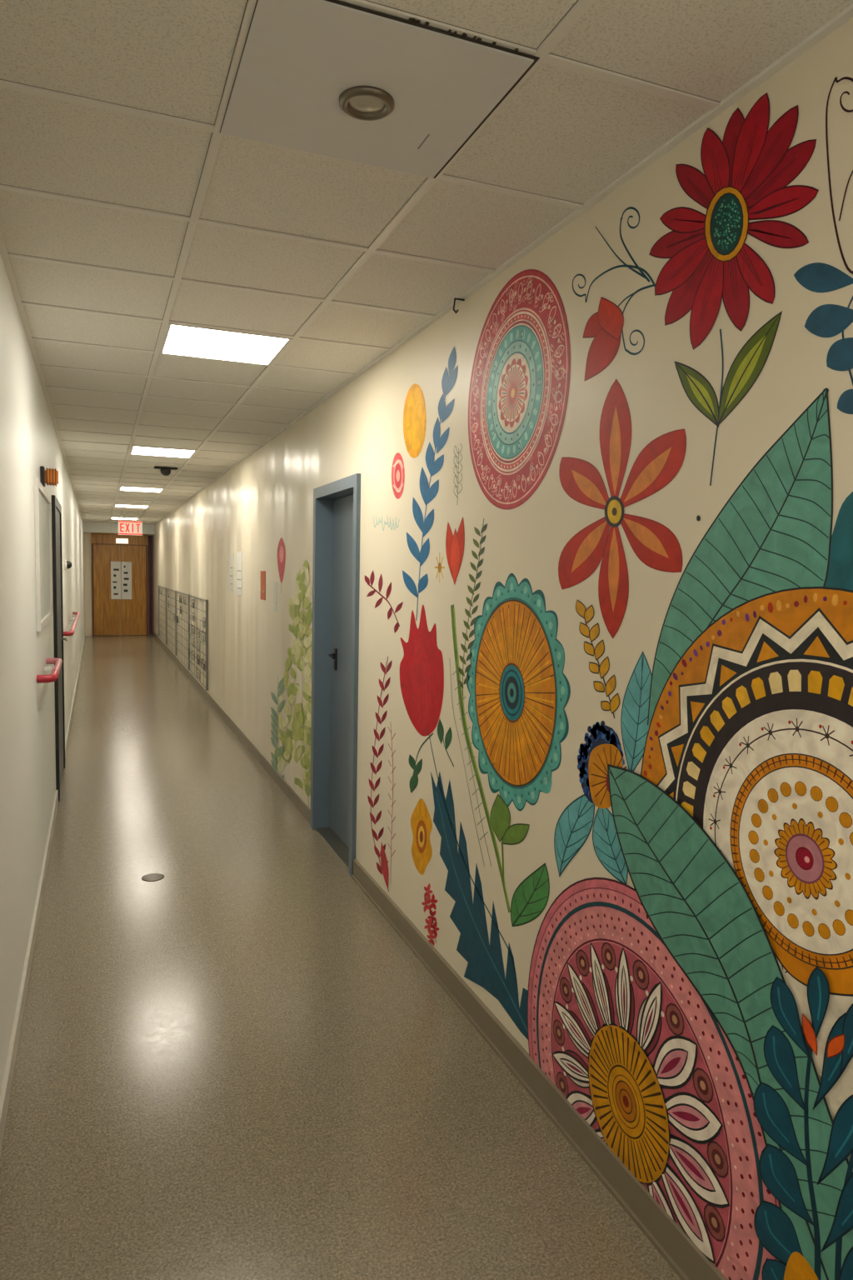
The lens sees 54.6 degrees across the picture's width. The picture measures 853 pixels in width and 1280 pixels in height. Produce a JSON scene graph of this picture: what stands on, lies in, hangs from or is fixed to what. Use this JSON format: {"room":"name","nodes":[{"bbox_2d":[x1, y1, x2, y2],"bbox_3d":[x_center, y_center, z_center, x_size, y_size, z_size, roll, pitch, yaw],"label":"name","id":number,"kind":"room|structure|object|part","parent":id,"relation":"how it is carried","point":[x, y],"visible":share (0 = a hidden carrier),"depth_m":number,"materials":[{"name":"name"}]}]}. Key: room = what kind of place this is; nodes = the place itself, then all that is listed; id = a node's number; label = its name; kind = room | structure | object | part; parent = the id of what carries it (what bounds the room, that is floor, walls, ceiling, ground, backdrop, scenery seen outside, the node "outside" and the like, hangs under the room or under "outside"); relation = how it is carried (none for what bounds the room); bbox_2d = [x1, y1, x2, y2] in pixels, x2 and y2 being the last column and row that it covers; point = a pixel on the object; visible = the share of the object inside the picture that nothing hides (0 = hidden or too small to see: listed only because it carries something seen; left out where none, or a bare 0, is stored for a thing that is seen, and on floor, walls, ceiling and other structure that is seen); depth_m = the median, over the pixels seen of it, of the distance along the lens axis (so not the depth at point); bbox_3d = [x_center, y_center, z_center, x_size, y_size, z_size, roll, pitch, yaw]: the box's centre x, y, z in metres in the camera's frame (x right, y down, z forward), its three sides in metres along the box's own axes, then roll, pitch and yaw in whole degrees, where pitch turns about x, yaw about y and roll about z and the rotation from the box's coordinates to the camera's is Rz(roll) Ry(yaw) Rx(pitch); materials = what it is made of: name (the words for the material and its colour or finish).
{"room":"school corridor","nodes":[
{"label":"school corridor","id":0,"kind":"room"},
{"bbox_2d":[0,252,84,1095],"bbox_3d":[-3.563,-0.416,7.994,0.150,2.578,23.500,-1,5,-22],"label":"wall","id":1,"kind":"structure","parent":0,"point":[28,439],"depth_m":3.21,"materials":[{"name":"white paint"}]},
{"bbox_2d":[0,632,85,1154],"bbox_3d":[-3.512,0.827,8.124,0.012,0.080,23.500,-1,5,-22],"label":"baseboard","id":2,"kind":"structure","parent":1,"relation":"attached to","point":[9,1070],"depth_m":3.09,"materials":[{"name":"plastic"}]},
{"bbox_2d":[33,477,52,631],"bbox_3d":[-2.071,-0.451,4.476,0.018,0.730,1.190,-1,5,-22],"label":"notice board","id":3,"kind":"object","parent":1,"relation":"attached to","point":[42,522],"visible":1,"depth_m":4.37,"materials":[{"name":"white plastic"}]},
{"bbox_2d":[40,465,58,486],"bbox_3d":[-2.015,-0.871,4.412,0.085,0.100,0.100,-1,5,-22],"label":"beacon","id":4,"kind":"object","parent":1,"relation":"attached to","point":[50,477],"visible":0.92,"depth_m":4.38,"materials":[{"name":"plastic"}]},
{"bbox_2d":[36,658,62,683],"bbox_3d":[-1.958,0.157,4.308,0.090,0.050,0.838,-1,5,-22],"label":"handrail","id":5,"kind":"object","parent":1,"relation":"attached to","point":[52,677],"visible":1,"depth_m":4.08,"materials":[{"name":"red plastic"}]},
{"bbox_2d":[51,495,65,801],"bbox_3d":[-2.666,0.028,5.988,0.022,2.050,1.050,-1,5,-22],"label":"frame","id":6,"kind":"object","parent":1,"relation":"attached to","point":[55,503],"visible":0.79,"depth_m":5.54,"materials":[{"name":"metal"}]},
{"bbox_2d":[55,508,63,788],"bbox_3d":[-2.671,0.055,5.988,0.012,1.985,0.930,-1,5,-22],"label":"leaf","id":7,"kind":"object","parent":1,"relation":"attached to","point":[57,514],"visible":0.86,"depth_m":6.08,"materials":[{"name":"paint"}]},
{"bbox_2d":[64,559,71,569],"bbox_3d":[-3.255,-0.683,7.499,0.062,0.100,0.100,-1,5,-22],"label":"camera","id":8,"kind":"object","parent":1,"relation":"attached to","point":[67,564],"visible":1,"depth_m":7.47,"materials":[{"name":"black plastic"}]},
{"bbox_2d":[63,611,79,635],"bbox_3d":[-3.511,-0.177,8.196,0.090,0.050,3.238,-1,5,-22],"label":"handrail","id":9,"kind":"object","parent":1,"relation":"attached to","point":[77,614],"visible":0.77,"depth_m":7.75,"materials":[{"name":"red plastic"}]},
{"bbox_2d":[83,532,154,635],"bbox_3d":[-7.162,-1.394,19.246,1.811,2.578,0.150,-1,5,-22],"label":"wall","id":10,"kind":"structure","parent":0,"point":[87,536],"depth_m":18.96,"materials":[{"name":"beige paint"}]},
{"bbox_2d":[90,532,147,544],"bbox_3d":[-7.093,-2.334,19.085,1.221,0.240,0.045,-1,5,-22],"label":"transom panel","id":11,"kind":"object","parent":10,"relation":"in","point":[106,538],"depth_m":19.05,"materials":[{"name":"brown wood"}]},
{"bbox_3d":[-7.039,-2.288,19.089,0.260,0.110,0.005,-1,5,-22],"label":"glass pane","id":12,"kind":"part","parent":11,"relation":"part of","materials":[{"name":"white glass"}]},
{"bbox_2d":[83,521,154,534],"bbox_3d":[-7.018,-2.543,18.851,1.511,0.218,0.500,-1,5,-22],"label":"trim","id":13,"kind":"structure","parent":10,"relation":"attached to","point":[97,527],"depth_m":18.53,"materials":[{"name":"white paint"}]},
{"bbox_2d":[91,543,148,635],"bbox_3d":[-7.117,-1.158,19.180,1.221,2.120,0.045,-1,5,-22],"label":"frame","id":14,"kind":"object","parent":10,"relation":"attached to","point":[147,575],"visible":1,"depth_m":19.08,"materials":[{"name":"brown wood"}]},
{"bbox_2d":[148,535,153,634],"bbox_3d":[-6.472,-1.280,19.359,0.092,2.320,0.070,-1,5,-22],"label":"wall strip","id":15,"kind":"object","parent":10,"relation":"hanging from","point":[150,537],"visible":1,"depth_m":19.34,"materials":[{"name":"paint"}]},
{"bbox_2d":[0,635,681,1279],"bbox_3d":[-2.771,0.908,8.427,1.911,0.100,23.800,-1,5,-22],"label":"floor","id":16,"kind":"structure","parent":0,"point":[231,1064],"depth_m":2.61,"materials":[{"name":"plastic"}]},
{"bbox_2d":[93,544,146,635],"bbox_3d":[-7.118,-1.153,19.183,1.141,2.090,0.040,-1,5,-22],"label":"leaves","id":17,"kind":"object","parent":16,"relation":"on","point":[107,620],"visible":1,"depth_m":19.16,"materials":[{"name":"brown wood"}]},
{"bbox_2d":[110,561,131,599],"bbox_3d":[-7.077,-1.381,19.146,0.450,0.870,0.007,-1,5,-22],"label":"poster","id":18,"kind":"object","parent":17,"relation":"attached to","point":[117,592],"visible":1,"depth_m":19.14,"materials":[{"name":"paper"}]},
{"bbox_2d":[112,565,129,594],"bbox_3d":[-7.090,-1.386,19.137,0.352,0.681,0.002,-1,5,-22],"label":"print","id":19,"kind":"object","parent":18,"relation":"attached to","point":[117,589],"depth_m":19.14},
{"bbox_2d":[141,873,164,881],"bbox_3d":[-1.407,1.220,4.246,0.110,0.003,0.110,-1,5,-22],"label":"drain cover","id":20,"kind":"object","parent":16,"relation":"on","point":[152,877],"visible":1,"depth_m":4.24,"materials":[{"name":"metal"}]},
{"bbox_2d":[315,826,349,868],"bbox_3d":[-0.478,1.196,4.755,0.135,0.007,0.786,-1,5,-22],"label":"threshold","id":21,"kind":"object","parent":16,"relation":"on","point":[339,847],"visible":0.43,"depth_m":4.81,"materials":[{"name":"metal"}]},
{"bbox_2d":[0,0,852,524],"bbox_3d":[-2.764,-1.760,8.194,1.811,0.100,23.800,-1,5,-22],"label":"ceiling","id":22,"kind":"structure","parent":0,"point":[564,134],"depth_m":2.16,"materials":[{"name":"tile"}]},
{"bbox_2d":[118,510,142,535],"bbox_3d":[-5.167,-2.042,14.397,0.400,0.428,0.056,-1,5,-22],"label":"exit sign","id":23,"kind":"object","parent":22,"relation":"hanging from","point":[125,527],"visible":1,"depth_m":14.38,"materials":[{"name":"plastic"}]},
{"bbox_2d":[120,486,163,492],"bbox_3d":[-3.603,-1.902,10.426,0.504,0.008,0.500,-1,5,-22],"label":"frame","id":24,"kind":"object","parent":22,"relation":"attached to","point":[120,487],"visible":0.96,"depth_m":10.27,"materials":[{"name":"white plastic"}]},
{"bbox_2d":[120,486,161,492],"bbox_3d":[-3.603,-1.903,10.426,0.480,0.008,0.476,-1,5,-22],"label":"diffuser","id":25,"kind":"object","parent":24,"relation":"attached to","point":[122,487],"visible":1,"depth_m":10.43,"materials":[{"name":"white plastic"}]},
{"bbox_2d":[130,445,195,458],"bbox_3d":[-2.252,-1.603,7.041,0.504,0.008,0.500,-1,5,-22],"label":"frame","id":26,"kind":"object","parent":22,"relation":"attached to","point":[132,446],"visible":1,"depth_m":6.89,"materials":[{"name":"white plastic"}]},
{"bbox_2d":[131,446,194,457],"bbox_3d":[-2.252,-1.604,7.041,0.480,0.008,0.476,-1,5,-22],"label":"diffuser","id":27,"kind":"object","parent":26,"relation":"attached to","point":[137,450],"visible":1,"depth_m":7.04,"materials":[{"name":"white plastic"}]},
{"bbox_2d":[153,466,177,475],"bbox_3d":[-2.565,-1.654,8.121,0.220,0.079,0.100,-1,5,-22],"label":"ceiling camera","id":28,"kind":"object","parent":22,"relation":"attached to","point":[164,471],"depth_m":8.09,"materials":[{"name":"black plastic"}]},
{"bbox_2d":[160,323,292,365],"bbox_3d":[-0.900,-1.303,3.656,0.504,0.008,0.500,-1,5,-22],"label":"frame","id":29,"kind":"object","parent":22,"relation":"attached to","point":[169,324],"visible":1,"depth_m":3.52,"materials":[{"name":"white plastic"}]},
{"bbox_2d":[163,325,288,364],"bbox_3d":[-0.900,-1.304,3.655,0.480,0.008,0.476,-1,5,-22],"label":"diffuser","id":30,"kind":"object","parent":29,"relation":"attached to","point":[187,341],"visible":1,"depth_m":3.64,"materials":[{"name":"white plastic"}]},
{"bbox_2d":[0,0,720,524],"bbox_3d":[-2.765,-1.710,8.198,1.511,0.002,23.500,-1,5,-22],"label":"grid reveal","id":31,"kind":"object","parent":22,"relation":"attached to","point":[247,0],"visible":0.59,"depth_m":2.31,"materials":[{"name":"black"}]},
{"bbox_2d":[220,0,534,178],"bbox_3d":[-0.130,-1.126,1.721,0.518,0.004,0.514,-1,5,-22],"label":"panel","id":32,"kind":"object","parent":22,"relation":"attached to","point":[299,57],"visible":1,"depth_m":1.66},
{"bbox_2d":[339,85,394,120],"bbox_3d":[-0.125,-1.118,1.726,0.116,0.012,0.116,-1,5,-22],"label":"recessed light","id":33,"kind":"object","parent":32,"relation":"attached to","point":[361,102],"visible":1,"depth_m":1.72,"materials":[{"name":"brown metal"}]},
{"bbox_2d":[417,134,429,149],"bbox_3d":[-0.007,-1.134,1.880,0.004,0.001,0.070,-1,5,-22],"label":"scuff","id":34,"kind":"object","parent":32,"relation":"on","point":[427,136],"visible":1,"depth_m":1.88,"materials":[{"name":"grey"}]},
{"bbox_2d":[220,0,539,178],"bbox_3d":[-0.126,-1.129,1.721,0.527,0.001,0.526,-1,5,-22],"label":"shadow gap","id":35,"kind":"object","parent":22,"relation":"attached to","point":[337,2],"visible":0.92,"depth_m":1.53,"materials":[{"name":"black metal"}]},
{"bbox_2d":[0,0,852,524],"bbox_3d":[-2.765,-1.707,8.198,1.511,0.009,23.500,-1,5,-22],"label":"grid","id":36,"kind":"object","parent":22,"relation":"attached to","point":[716,108],"depth_m":2.33,"materials":[{"name":"white metal"}]},
{"bbox_2d":[452,297,464,314],"bbox_3d":[0.114,-1.194,2.954,0.044,0.055,0.007,-1,5,-22],"label":"ceiling hook","id":37,"kind":"object","parent":22,"relation":"attached to","point":[455,298],"depth_m":2.95,"materials":[{"name":"black metal"}]},
{"bbox_2d":[408,17,519,51],"bbox_3d":[0.071,-1.107,1.512,0.218,0.002,0.010,-1,5,-22],"label":"chips","id":38,"kind":"object","parent":22,"relation":"attached to","point":[412,20],"visible":1,"depth_m":1.50,"materials":[{"name":"black"}]},
{"bbox_3d":[-4.762,-2.159,13.328,0.504,0.008,0.500,-1,5,-22],"label":"frame","id":39,"kind":"object","parent":22,"relation":"attached to","visible":0},
{"bbox_2d":[115,505,148,508],"bbox_3d":[-4.762,-2.160,13.328,0.480,0.008,0.476,-1,5,-22],"label":"diffuser","id":40,"kind":"object","parent":39,"relation":"attached to","point":[124,506],"visible":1,"depth_m":13.32,"materials":[{"name":"white plastic"}]},
{"bbox_3d":[-6.114,-2.458,16.713,0.504,0.008,0.500,-1,5,-22],"label":"frame","id":41,"kind":"object","parent":22,"relation":"attached to","visible":0},
{"bbox_2d":[111,517,137,519],"bbox_3d":[-6.114,-2.459,16.713,0.480,0.008,0.476,-1,5,-22],"label":"diffuser","id":42,"kind":"object","parent":41,"relation":"attached to","point":[112,517],"visible":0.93,"depth_m":16.72,"materials":[{"name":"white plastic"}]},
{"bbox_2d":[153,17,852,1053],"bbox_3d":[-2.020,-0.435,8.609,0.150,2.578,23.500,-1,5,-22],"label":"wall","id":43,"kind":"structure","parent":0,"point":[267,497],"depth_m":2.69,"materials":[{"name":"beige paint"}]},
{"bbox_2d":[229,554,234,590],"bbox_3d":[-1.929,-0.670,8.165,0.005,0.360,0.250,-1,5,-22],"label":"notice","id":44,"kind":"object","parent":43,"relation":"attached to","point":[231,556],"visible":1,"depth_m":8.16,"materials":[{"name":"paper"}]},
{"bbox_2d":[236,551,242,595],"bbox_3d":[-1.754,-0.621,7.726,0.005,0.400,0.300,-1,5,-22],"label":"notice","id":45,"kind":"object","parent":43,"relation":"attached to","point":[239,555],"visible":1,"depth_m":7.70,"materials":[{"name":"paper"}]},
{"bbox_2d":[260,570,265,599],"bbox_3d":[-1.312,-0.438,6.622,0.005,0.230,0.200,-1,5,-22],"label":"notice","id":46,"kind":"object","parent":43,"relation":"attached to","point":[262,572],"visible":1,"depth_m":6.59,"materials":[{"name":"orange paper"}]},
{"bbox_2d":[273,581,277,611],"bbox_3d":[-1.132,-0.323,6.175,0.005,0.220,0.120,-1,5,-22],"label":"notice","id":47,"kind":"object","parent":43,"relation":"attached to","point":[275,584],"visible":1,"depth_m":6.16,"materials":[{"name":"paper"}]},
{"bbox_2d":[310,473,360,876],"bbox_3d":[-0.461,0.163,4.671,0.162,2.080,0.900,-1,5,-22],"label":"frame","id":48,"kind":"object","parent":43,"relation":"attached to","point":[324,496],"visible":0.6,"depth_m":4.98,"materials":[{"name":"blue paint"}]},
{"bbox_2d":[329,494,353,848],"bbox_3d":[-0.443,0.191,4.680,0.092,2.007,0.780,-1,5,-22],"label":"leaf","id":49,"kind":"object","parent":43,"relation":"attached to","point":[342,530],"depth_m":4.83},
{"bbox_3d":[-0.549,0.096,4.883,0.047,0.023,0.110,-1,5,-22],"label":"handle","id":50,"kind":"part","parent":49,"relation":"part of","materials":[{"name":"black metal"}]},
{"bbox_2d":[334,648,337,669],"bbox_3d":[-0.545,0.114,4.938,0.008,0.130,0.045,-1,5,-22],"label":"plate","id":51,"kind":"object","parent":49,"relation":"attached to","point":[335,649],"depth_m":4.92,"materials":[{"name":"black metal"}]},
{"bbox_2d":[153,631,727,1279],"bbox_3d":[-2.125,0.803,8.676,0.024,0.095,23.500,-1,5,-22],"label":"baseboard","id":52,"kind":"structure","parent":43,"relation":"attached to","point":[687,1261],"depth_m":2.49,"materials":[{"name":"plastic"}]},
{"bbox_2d":[270,76,852,1279],"bbox_3d":[-0.138,-0.002,3.682,0.009,2.539,5.666,-1,5,-22],"label":"wall mural","id":53,"kind":"object","parent":43,"relation":"attached to","point":[697,1016],"visible":1,"depth_m":1.85,"materials":[{"name":"paint"}]},
{"bbox_2d":[410,798,432,874],"bbox_3d":[-0.023,0.815,3.429,0.001,0.320,0.251,-1,5,-22],"label":"flower","id":54,"kind":"object","parent":53,"relation":"on","point":[421,821],"depth_m":3.42,"materials":[{"name":"paint"}]},
{"bbox_2d":[577,720,626,808],"bbox_3d":[0.464,0.330,2.190,0.001,0.236,0.237,-1,5,-22],"label":"flower","id":55,"kind":"object","parent":53,"relation":"on","point":[602,775],"depth_m":2.18,"materials":[{"name":"paint"}]},
{"bbox_2d":[558,379,700,638],"bbox_3d":[0.492,-0.333,2.100,0.001,0.664,0.612,-1,5,-22],"label":"flower","id":56,"kind":"object","parent":53,"relation":"on","point":[662,458],"depth_m":2.10,"materials":[{"name":"paint"}]}
]}

